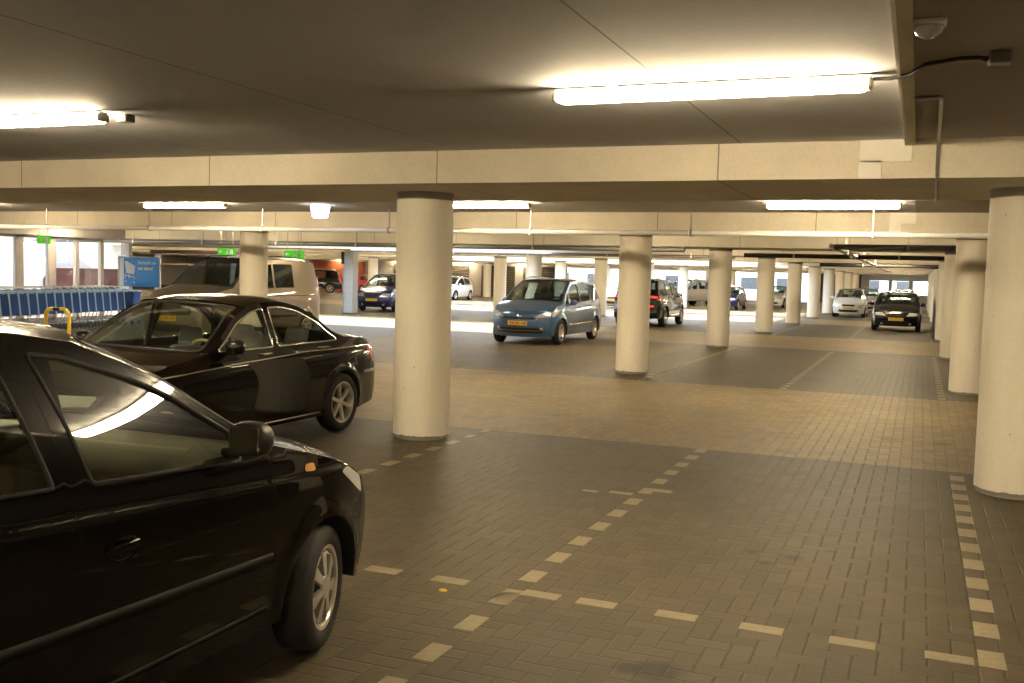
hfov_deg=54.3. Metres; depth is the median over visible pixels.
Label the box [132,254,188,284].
wall
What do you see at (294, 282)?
van
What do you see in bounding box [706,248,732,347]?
concrete column
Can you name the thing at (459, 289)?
hatchback car
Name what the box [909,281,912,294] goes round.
wall
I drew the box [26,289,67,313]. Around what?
basket
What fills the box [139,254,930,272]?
trim
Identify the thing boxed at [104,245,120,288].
window
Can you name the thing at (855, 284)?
concrete column
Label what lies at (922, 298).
wall
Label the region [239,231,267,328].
concrete column
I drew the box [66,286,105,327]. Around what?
shopping trolley
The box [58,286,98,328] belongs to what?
shopping trolley
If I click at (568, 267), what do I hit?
trim
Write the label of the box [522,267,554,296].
door
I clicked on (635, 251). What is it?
concrete column
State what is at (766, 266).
concrete column
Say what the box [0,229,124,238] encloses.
wall
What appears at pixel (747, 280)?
apartment building
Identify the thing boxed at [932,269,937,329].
concrete column
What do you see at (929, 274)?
concrete column
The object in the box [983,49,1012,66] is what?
junction box
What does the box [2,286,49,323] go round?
shopping trolley
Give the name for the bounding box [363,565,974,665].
bay line
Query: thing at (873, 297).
hatchback car
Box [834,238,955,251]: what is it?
ceiling pipe
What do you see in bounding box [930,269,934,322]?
concrete column
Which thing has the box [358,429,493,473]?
parking line
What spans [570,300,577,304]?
mirror
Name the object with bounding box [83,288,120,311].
basket
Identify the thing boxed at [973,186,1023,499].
concrete column
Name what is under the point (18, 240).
window
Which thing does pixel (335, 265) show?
brick wall
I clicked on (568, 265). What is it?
trim
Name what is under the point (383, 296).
hatchback car
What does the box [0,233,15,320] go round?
window
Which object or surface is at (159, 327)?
grille
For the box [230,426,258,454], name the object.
mirror glass
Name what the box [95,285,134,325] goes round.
shopping trolley
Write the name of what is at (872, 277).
wall
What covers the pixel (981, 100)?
ceiling
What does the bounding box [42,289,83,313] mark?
basket
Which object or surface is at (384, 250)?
ceiling pipe
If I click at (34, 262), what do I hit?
sky
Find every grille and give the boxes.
[154,324,189,331]
[163,303,182,309]
[361,301,384,304]
[365,295,378,297]
[498,326,542,332]
[502,316,535,319]
[838,309,857,311]
[881,321,911,324]
[886,314,905,316]
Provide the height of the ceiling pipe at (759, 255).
0.475 m
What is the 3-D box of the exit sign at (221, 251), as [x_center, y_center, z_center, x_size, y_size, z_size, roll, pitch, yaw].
[-7.862,-2.780,27.507,0.580,0.805,0.067,3,4,22]
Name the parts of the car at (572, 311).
number plate, seat, seat, door, seat, moulding, door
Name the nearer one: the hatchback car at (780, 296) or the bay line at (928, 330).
the bay line at (928, 330)
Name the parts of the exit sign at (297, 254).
panel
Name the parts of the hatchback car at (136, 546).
door, door handle, moulding, door, sill moulding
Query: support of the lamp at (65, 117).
attached to the ceiling at (197, 78)
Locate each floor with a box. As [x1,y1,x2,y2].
[2,285,1023,682]
[746,296,806,299]
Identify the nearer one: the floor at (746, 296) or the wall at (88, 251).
the wall at (88, 251)
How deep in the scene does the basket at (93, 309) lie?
26.99 m
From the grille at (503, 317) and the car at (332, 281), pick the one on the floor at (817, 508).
the car at (332, 281)
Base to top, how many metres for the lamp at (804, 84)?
0.097 m
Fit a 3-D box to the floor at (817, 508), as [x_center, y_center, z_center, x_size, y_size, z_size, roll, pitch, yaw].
[-7.558,-1.762,51.678,71.000,0.300,118.000,3,4,22]
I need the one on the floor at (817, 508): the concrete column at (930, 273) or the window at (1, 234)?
the concrete column at (930, 273)
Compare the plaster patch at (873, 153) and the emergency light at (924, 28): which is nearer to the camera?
the emergency light at (924, 28)
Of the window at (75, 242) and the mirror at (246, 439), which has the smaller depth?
the mirror at (246, 439)
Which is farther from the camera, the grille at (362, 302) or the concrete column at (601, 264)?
the concrete column at (601, 264)
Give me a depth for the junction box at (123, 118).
7.47 m
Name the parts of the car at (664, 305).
door, door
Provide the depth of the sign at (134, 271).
28.32 m
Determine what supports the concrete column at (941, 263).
on the floor at (817, 508)
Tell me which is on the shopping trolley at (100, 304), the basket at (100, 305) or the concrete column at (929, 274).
the basket at (100, 305)
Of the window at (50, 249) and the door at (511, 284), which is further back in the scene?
the door at (511, 284)
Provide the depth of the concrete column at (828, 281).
56.99 m
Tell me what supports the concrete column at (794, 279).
on the floor at (817, 508)
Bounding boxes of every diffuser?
[144,204,224,207]
[454,204,528,207]
[768,204,898,208]
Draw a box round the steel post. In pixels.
[341,250,357,312]
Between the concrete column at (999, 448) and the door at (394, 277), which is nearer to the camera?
the concrete column at (999, 448)
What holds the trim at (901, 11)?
attached to the ceiling at (197, 78)
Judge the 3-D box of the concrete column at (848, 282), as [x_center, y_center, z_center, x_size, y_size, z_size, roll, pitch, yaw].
[24.507,-3.758,72.782,0.595,2.581,0.595,3,4,22]
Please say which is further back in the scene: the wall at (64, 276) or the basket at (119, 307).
the wall at (64, 276)
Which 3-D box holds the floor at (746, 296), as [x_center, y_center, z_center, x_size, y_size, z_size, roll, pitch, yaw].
[30.506,-6.707,140.773,230.000,0.296,76.000,3,4,22]
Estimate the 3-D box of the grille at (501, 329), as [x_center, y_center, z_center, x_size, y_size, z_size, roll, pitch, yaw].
[0.176,-0.292,25.067,1.234,0.140,0.209,3,4,22]
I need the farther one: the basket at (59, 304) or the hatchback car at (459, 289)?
the hatchback car at (459, 289)
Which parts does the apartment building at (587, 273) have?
pane, pane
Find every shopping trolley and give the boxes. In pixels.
[0,287,32,320]
[0,287,41,321]
[0,290,23,319]
[0,292,14,313]
[0,293,4,310]
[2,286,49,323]
[13,286,59,327]
[22,286,67,329]
[32,286,75,328]
[41,286,83,328]
[50,286,91,327]
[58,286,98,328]
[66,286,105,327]
[74,286,113,327]
[82,286,120,325]
[87,285,127,324]
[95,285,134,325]
[102,285,140,324]
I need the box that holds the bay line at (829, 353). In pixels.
[780,352,833,388]
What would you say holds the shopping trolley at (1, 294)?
on the floor at (817, 508)
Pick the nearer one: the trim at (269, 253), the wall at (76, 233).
the wall at (76, 233)
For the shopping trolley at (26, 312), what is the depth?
24.34 m
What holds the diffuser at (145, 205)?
attached to the lamp at (207, 204)
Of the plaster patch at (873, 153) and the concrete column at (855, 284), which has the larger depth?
the concrete column at (855, 284)
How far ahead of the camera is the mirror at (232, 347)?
8.99 m
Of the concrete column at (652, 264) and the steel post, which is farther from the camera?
the concrete column at (652, 264)
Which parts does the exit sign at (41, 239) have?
panel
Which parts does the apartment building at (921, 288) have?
pane, pane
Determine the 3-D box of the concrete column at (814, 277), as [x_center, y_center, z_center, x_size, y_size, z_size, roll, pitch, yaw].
[14.964,-2.451,49.453,0.595,2.581,0.595,3,4,22]
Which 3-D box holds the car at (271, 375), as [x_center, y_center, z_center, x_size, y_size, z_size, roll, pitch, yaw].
[-3.159,0.268,9.874,1.986,1.476,4.782,3,4,22]
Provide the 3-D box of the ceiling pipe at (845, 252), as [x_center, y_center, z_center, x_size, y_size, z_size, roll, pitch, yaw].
[14.046,-3.088,38.439,0.120,0.475,42.000,3,4,22]
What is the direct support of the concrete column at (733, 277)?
on the floor at (817, 508)
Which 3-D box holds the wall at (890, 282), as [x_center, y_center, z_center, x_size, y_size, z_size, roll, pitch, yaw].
[33.552,-4.779,88.516,0.300,1.200,0.300,3,4,22]
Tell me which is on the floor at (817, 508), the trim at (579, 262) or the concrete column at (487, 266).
the concrete column at (487, 266)
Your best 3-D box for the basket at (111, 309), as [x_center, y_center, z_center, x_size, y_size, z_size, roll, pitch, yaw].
[-11.437,-1.199,28.323,0.605,0.637,0.913,2,4,12]
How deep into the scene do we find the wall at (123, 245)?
32.88 m
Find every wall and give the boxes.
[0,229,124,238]
[24,241,97,288]
[39,242,90,288]
[43,268,117,288]
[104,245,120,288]
[121,243,125,310]
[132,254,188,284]
[188,256,567,296]
[309,260,364,290]
[820,274,860,301]
[861,275,869,294]
[869,294,926,305]
[870,275,927,281]
[888,281,891,293]
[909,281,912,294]
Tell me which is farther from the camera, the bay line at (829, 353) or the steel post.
the steel post
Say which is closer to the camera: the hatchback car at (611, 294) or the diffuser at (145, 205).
the diffuser at (145, 205)
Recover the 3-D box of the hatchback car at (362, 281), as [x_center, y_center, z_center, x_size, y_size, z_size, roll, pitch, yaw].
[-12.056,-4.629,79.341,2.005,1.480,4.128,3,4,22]
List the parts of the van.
number plate, door, roof rail, seat, door, moulding, roof rail, door rail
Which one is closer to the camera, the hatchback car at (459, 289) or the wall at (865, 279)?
the hatchback car at (459, 289)
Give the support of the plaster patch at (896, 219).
attached to the wall at (76, 233)
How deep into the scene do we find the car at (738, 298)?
60.47 m
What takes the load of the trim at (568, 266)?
attached to the ceiling at (197, 78)
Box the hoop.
[44,307,70,333]
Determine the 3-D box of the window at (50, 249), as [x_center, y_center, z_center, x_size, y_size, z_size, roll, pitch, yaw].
[-13.610,-1.912,30.100,0.120,2.560,1.050,3,4,22]
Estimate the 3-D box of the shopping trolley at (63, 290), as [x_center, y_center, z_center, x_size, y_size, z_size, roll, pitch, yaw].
[-11.872,-0.896,26.314,0.643,1.129,1.036,2,4,12]
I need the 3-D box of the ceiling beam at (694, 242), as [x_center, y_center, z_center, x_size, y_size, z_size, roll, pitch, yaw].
[2.320,-2.756,27.303,34.500,0.318,2.120,3,4,22]
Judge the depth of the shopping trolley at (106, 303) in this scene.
27.76 m
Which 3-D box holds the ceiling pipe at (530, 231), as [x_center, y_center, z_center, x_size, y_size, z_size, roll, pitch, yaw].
[-0.950,-2.104,17.473,32.900,0.440,0.110,3,4,22]
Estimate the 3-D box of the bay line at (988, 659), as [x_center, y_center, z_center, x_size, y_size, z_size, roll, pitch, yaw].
[3.164,1.376,6.911,0.117,0.005,5.012,3,4,22]
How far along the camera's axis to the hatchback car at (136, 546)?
3.67 m
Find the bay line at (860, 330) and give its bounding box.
[848,327,865,338]
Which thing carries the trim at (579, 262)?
attached to the wall at (169, 273)
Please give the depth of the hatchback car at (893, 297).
57.53 m
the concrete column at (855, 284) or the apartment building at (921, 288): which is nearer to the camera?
the concrete column at (855, 284)
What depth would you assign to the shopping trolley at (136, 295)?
28.83 m
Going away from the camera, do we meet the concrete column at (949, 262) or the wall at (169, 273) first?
the concrete column at (949, 262)
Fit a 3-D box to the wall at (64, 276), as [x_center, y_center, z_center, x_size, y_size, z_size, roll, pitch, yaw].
[-16.633,-2.057,38.605,0.400,1.550,3.500,3,4,22]
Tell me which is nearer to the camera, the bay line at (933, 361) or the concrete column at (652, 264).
the bay line at (933, 361)
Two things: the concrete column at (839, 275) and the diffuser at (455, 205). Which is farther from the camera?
the concrete column at (839, 275)
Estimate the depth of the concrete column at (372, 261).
58.59 m
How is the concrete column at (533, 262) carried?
on the floor at (817, 508)
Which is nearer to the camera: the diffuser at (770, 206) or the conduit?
the conduit
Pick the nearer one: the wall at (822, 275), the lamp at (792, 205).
the lamp at (792, 205)
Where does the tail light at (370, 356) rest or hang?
attached to the car at (271, 375)
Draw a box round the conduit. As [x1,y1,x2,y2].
[915,95,943,201]
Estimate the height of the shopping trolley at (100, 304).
1.129 m
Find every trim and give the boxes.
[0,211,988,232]
[94,243,944,260]
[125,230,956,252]
[132,246,938,264]
[132,250,917,268]
[132,252,932,270]
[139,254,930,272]
[568,265,929,273]
[568,266,928,274]
[568,267,927,275]
[889,0,915,144]
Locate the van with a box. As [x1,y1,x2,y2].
[144,255,319,336]
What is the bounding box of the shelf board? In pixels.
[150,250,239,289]
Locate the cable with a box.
[873,55,982,80]
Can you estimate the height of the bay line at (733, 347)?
0.005 m
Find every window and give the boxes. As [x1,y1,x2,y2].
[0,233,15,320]
[13,234,43,321]
[45,236,75,320]
[73,238,100,318]
[98,239,131,318]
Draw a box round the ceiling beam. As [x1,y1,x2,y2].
[0,136,1023,202]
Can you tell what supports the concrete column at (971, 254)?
on the floor at (817, 508)
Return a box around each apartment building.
[567,268,697,289]
[698,271,808,297]
[869,280,927,294]
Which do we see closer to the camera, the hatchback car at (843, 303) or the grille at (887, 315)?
the grille at (887, 315)
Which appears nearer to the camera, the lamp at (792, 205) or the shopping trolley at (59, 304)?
the lamp at (792, 205)
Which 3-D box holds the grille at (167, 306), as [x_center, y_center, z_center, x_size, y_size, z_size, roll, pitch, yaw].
[-7.427,-0.766,21.528,0.802,0.174,0.073,3,4,22]
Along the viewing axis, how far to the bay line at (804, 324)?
36.86 m
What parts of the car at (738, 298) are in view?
door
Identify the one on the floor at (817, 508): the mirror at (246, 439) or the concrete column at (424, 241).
the concrete column at (424, 241)
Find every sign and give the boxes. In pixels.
[37,229,50,243]
[118,256,160,320]
[218,248,235,254]
[284,232,303,257]
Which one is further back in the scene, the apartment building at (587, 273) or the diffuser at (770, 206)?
the apartment building at (587, 273)
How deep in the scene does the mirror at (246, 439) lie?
3.90 m
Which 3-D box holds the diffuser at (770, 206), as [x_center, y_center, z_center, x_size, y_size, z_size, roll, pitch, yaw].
[4.460,-1.877,13.902,1.750,0.062,0.120,3,4,22]
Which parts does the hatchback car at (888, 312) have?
number plate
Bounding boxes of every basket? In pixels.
[6,290,32,315]
[7,289,49,314]
[15,289,59,314]
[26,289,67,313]
[34,289,75,313]
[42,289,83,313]
[51,289,91,312]
[59,288,98,312]
[67,288,105,311]
[75,288,113,311]
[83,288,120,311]
[90,288,127,310]
[98,288,134,310]
[105,288,140,309]
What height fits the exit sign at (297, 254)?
0.835 m
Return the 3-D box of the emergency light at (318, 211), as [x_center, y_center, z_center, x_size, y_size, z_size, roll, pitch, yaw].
[-3.361,-2.279,17.475,0.354,0.220,0.100,3,4,22]
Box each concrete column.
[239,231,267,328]
[368,257,377,285]
[393,191,453,440]
[483,263,491,297]
[493,256,506,311]
[525,255,541,298]
[554,261,565,298]
[594,258,607,315]
[607,264,609,289]
[615,235,652,373]
[651,263,653,277]
[678,265,687,307]
[705,268,708,305]
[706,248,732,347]
[731,270,735,290]
[755,258,775,332]
[785,262,802,323]
[807,266,820,317]
[822,269,834,313]
[834,271,844,296]
[844,272,852,295]
[852,274,859,294]
[927,273,930,313]
[927,274,929,310]
[928,271,932,317]
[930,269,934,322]
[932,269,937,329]
[935,261,943,340]
[939,252,955,359]
[948,239,987,395]
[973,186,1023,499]
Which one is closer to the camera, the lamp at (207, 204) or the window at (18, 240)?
the lamp at (207, 204)
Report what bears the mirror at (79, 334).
attached to the car at (271, 375)
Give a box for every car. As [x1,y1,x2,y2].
[0,293,374,430]
[0,319,364,682]
[314,269,342,292]
[340,274,379,291]
[358,274,395,311]
[452,276,472,299]
[493,276,600,344]
[606,282,617,304]
[614,277,683,326]
[666,279,707,304]
[730,286,746,309]
[774,286,786,307]
[831,288,868,317]
[849,288,879,309]
[870,291,925,331]
[883,290,918,301]
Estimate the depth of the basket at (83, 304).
26.85 m
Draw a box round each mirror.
[73,330,92,342]
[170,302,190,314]
[221,421,273,457]
[225,340,244,355]
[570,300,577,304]
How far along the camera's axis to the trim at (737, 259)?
43.83 m
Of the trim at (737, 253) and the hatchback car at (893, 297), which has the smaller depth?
the trim at (737, 253)
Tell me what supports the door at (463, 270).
in the wall at (195, 276)
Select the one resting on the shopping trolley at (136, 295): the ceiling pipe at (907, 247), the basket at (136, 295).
the basket at (136, 295)
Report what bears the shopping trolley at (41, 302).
on the floor at (817, 508)
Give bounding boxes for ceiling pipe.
[0,209,987,238]
[24,231,684,251]
[351,247,734,258]
[744,252,944,260]
[820,263,938,268]
[829,237,891,272]
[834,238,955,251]
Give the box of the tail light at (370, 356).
[367,345,373,360]
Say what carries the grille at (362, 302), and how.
attached to the hatchback car at (383, 296)
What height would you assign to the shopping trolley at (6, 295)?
1.129 m
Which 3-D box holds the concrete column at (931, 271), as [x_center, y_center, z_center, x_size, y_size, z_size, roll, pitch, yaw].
[23.387,-2.603,55.101,0.595,2.581,0.595,3,4,22]
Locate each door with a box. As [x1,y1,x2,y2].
[393,264,395,285]
[452,265,468,282]
[481,266,514,296]
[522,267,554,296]
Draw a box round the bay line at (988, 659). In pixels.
[950,475,1006,670]
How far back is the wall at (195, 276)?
81.08 m
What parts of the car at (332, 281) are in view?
door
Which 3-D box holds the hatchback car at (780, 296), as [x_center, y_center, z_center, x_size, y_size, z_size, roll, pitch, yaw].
[17.921,-3.077,68.210,2.005,1.480,4.128,3,4,22]
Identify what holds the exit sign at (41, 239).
hanging from the ceiling at (197, 78)
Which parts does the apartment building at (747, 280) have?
pane, pane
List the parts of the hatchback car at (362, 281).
door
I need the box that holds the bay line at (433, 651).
[378,448,707,682]
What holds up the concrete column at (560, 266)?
on the floor at (817, 508)
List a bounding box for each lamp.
[0,111,108,127]
[143,202,226,207]
[454,202,530,207]
[552,74,873,104]
[765,202,901,208]
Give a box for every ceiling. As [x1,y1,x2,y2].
[0,0,915,212]
[912,0,1023,212]
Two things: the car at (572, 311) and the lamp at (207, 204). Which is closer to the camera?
the lamp at (207, 204)
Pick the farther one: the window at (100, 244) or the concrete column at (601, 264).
the concrete column at (601, 264)
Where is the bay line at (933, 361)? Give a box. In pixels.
[932,357,945,399]
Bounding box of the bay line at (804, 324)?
[775,324,805,333]
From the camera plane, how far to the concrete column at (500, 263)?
46.44 m
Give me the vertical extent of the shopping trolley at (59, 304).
1.129 m
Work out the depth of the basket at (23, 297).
24.23 m
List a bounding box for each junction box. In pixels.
[116,113,134,122]
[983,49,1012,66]
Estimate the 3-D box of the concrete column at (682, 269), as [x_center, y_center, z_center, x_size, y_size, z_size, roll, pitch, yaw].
[10.332,-3.310,60.402,0.595,2.581,0.595,3,4,22]
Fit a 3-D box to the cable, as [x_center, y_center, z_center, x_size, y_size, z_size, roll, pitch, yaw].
[2.080,-1.380,5.045,0.077,0.051,0.644,-1,5,-32]
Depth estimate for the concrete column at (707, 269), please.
68.01 m
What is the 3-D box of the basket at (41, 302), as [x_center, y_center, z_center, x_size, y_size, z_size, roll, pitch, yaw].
[-12.063,-1.018,25.379,0.605,0.637,0.913,2,4,12]
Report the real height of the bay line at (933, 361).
0.005 m
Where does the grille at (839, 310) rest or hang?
attached to the hatchback car at (843, 303)
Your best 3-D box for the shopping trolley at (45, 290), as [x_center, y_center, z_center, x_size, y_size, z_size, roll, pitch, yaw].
[-12.011,-0.856,25.660,0.643,1.129,1.036,2,4,12]
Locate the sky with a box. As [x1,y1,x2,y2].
[0,236,44,289]
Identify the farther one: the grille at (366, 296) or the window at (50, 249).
the grille at (366, 296)
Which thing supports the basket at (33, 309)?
on the shopping trolley at (33, 309)
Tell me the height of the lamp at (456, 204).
0.097 m
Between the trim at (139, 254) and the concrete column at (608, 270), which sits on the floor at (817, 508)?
the concrete column at (608, 270)
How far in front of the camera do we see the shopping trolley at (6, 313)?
23.83 m
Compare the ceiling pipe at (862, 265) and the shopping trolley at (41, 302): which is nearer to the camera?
the shopping trolley at (41, 302)
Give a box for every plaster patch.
[858,139,911,178]
[889,213,915,231]
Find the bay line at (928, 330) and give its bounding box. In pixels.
[927,329,932,341]
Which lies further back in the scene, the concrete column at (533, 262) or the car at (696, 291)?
the car at (696, 291)
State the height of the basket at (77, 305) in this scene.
0.637 m
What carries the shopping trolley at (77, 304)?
on the floor at (817, 508)
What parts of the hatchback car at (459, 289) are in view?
door, door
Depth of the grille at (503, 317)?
24.93 m
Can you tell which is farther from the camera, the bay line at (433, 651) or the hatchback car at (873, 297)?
the hatchback car at (873, 297)
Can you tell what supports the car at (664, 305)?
on the floor at (817, 508)
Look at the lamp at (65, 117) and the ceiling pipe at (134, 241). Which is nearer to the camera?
the lamp at (65, 117)
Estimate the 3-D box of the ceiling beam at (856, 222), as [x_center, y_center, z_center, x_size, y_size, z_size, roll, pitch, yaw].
[-0.306,-2.290,19.301,33.300,0.318,2.120,3,4,22]
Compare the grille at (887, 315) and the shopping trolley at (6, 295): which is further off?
the grille at (887, 315)
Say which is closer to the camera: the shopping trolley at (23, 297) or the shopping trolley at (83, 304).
the shopping trolley at (23, 297)
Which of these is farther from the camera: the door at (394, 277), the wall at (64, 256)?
the door at (394, 277)
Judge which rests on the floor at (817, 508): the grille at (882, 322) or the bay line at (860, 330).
the bay line at (860, 330)
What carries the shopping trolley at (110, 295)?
on the floor at (817, 508)
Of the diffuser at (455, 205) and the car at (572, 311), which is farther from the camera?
the car at (572, 311)
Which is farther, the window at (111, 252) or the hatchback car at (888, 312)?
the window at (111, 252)
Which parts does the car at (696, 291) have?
door, door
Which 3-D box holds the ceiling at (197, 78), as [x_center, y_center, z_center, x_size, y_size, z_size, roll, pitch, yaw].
[-14.003,-4.890,47.513,61.890,0.400,109.369,3,4,22]
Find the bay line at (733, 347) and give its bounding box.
[638,347,737,379]
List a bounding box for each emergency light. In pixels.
[311,205,329,217]
[913,17,946,39]
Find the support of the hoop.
on the floor at (817, 508)
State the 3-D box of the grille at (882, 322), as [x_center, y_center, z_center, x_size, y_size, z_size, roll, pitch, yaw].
[14.361,-0.699,37.352,1.113,0.126,0.159,3,4,22]

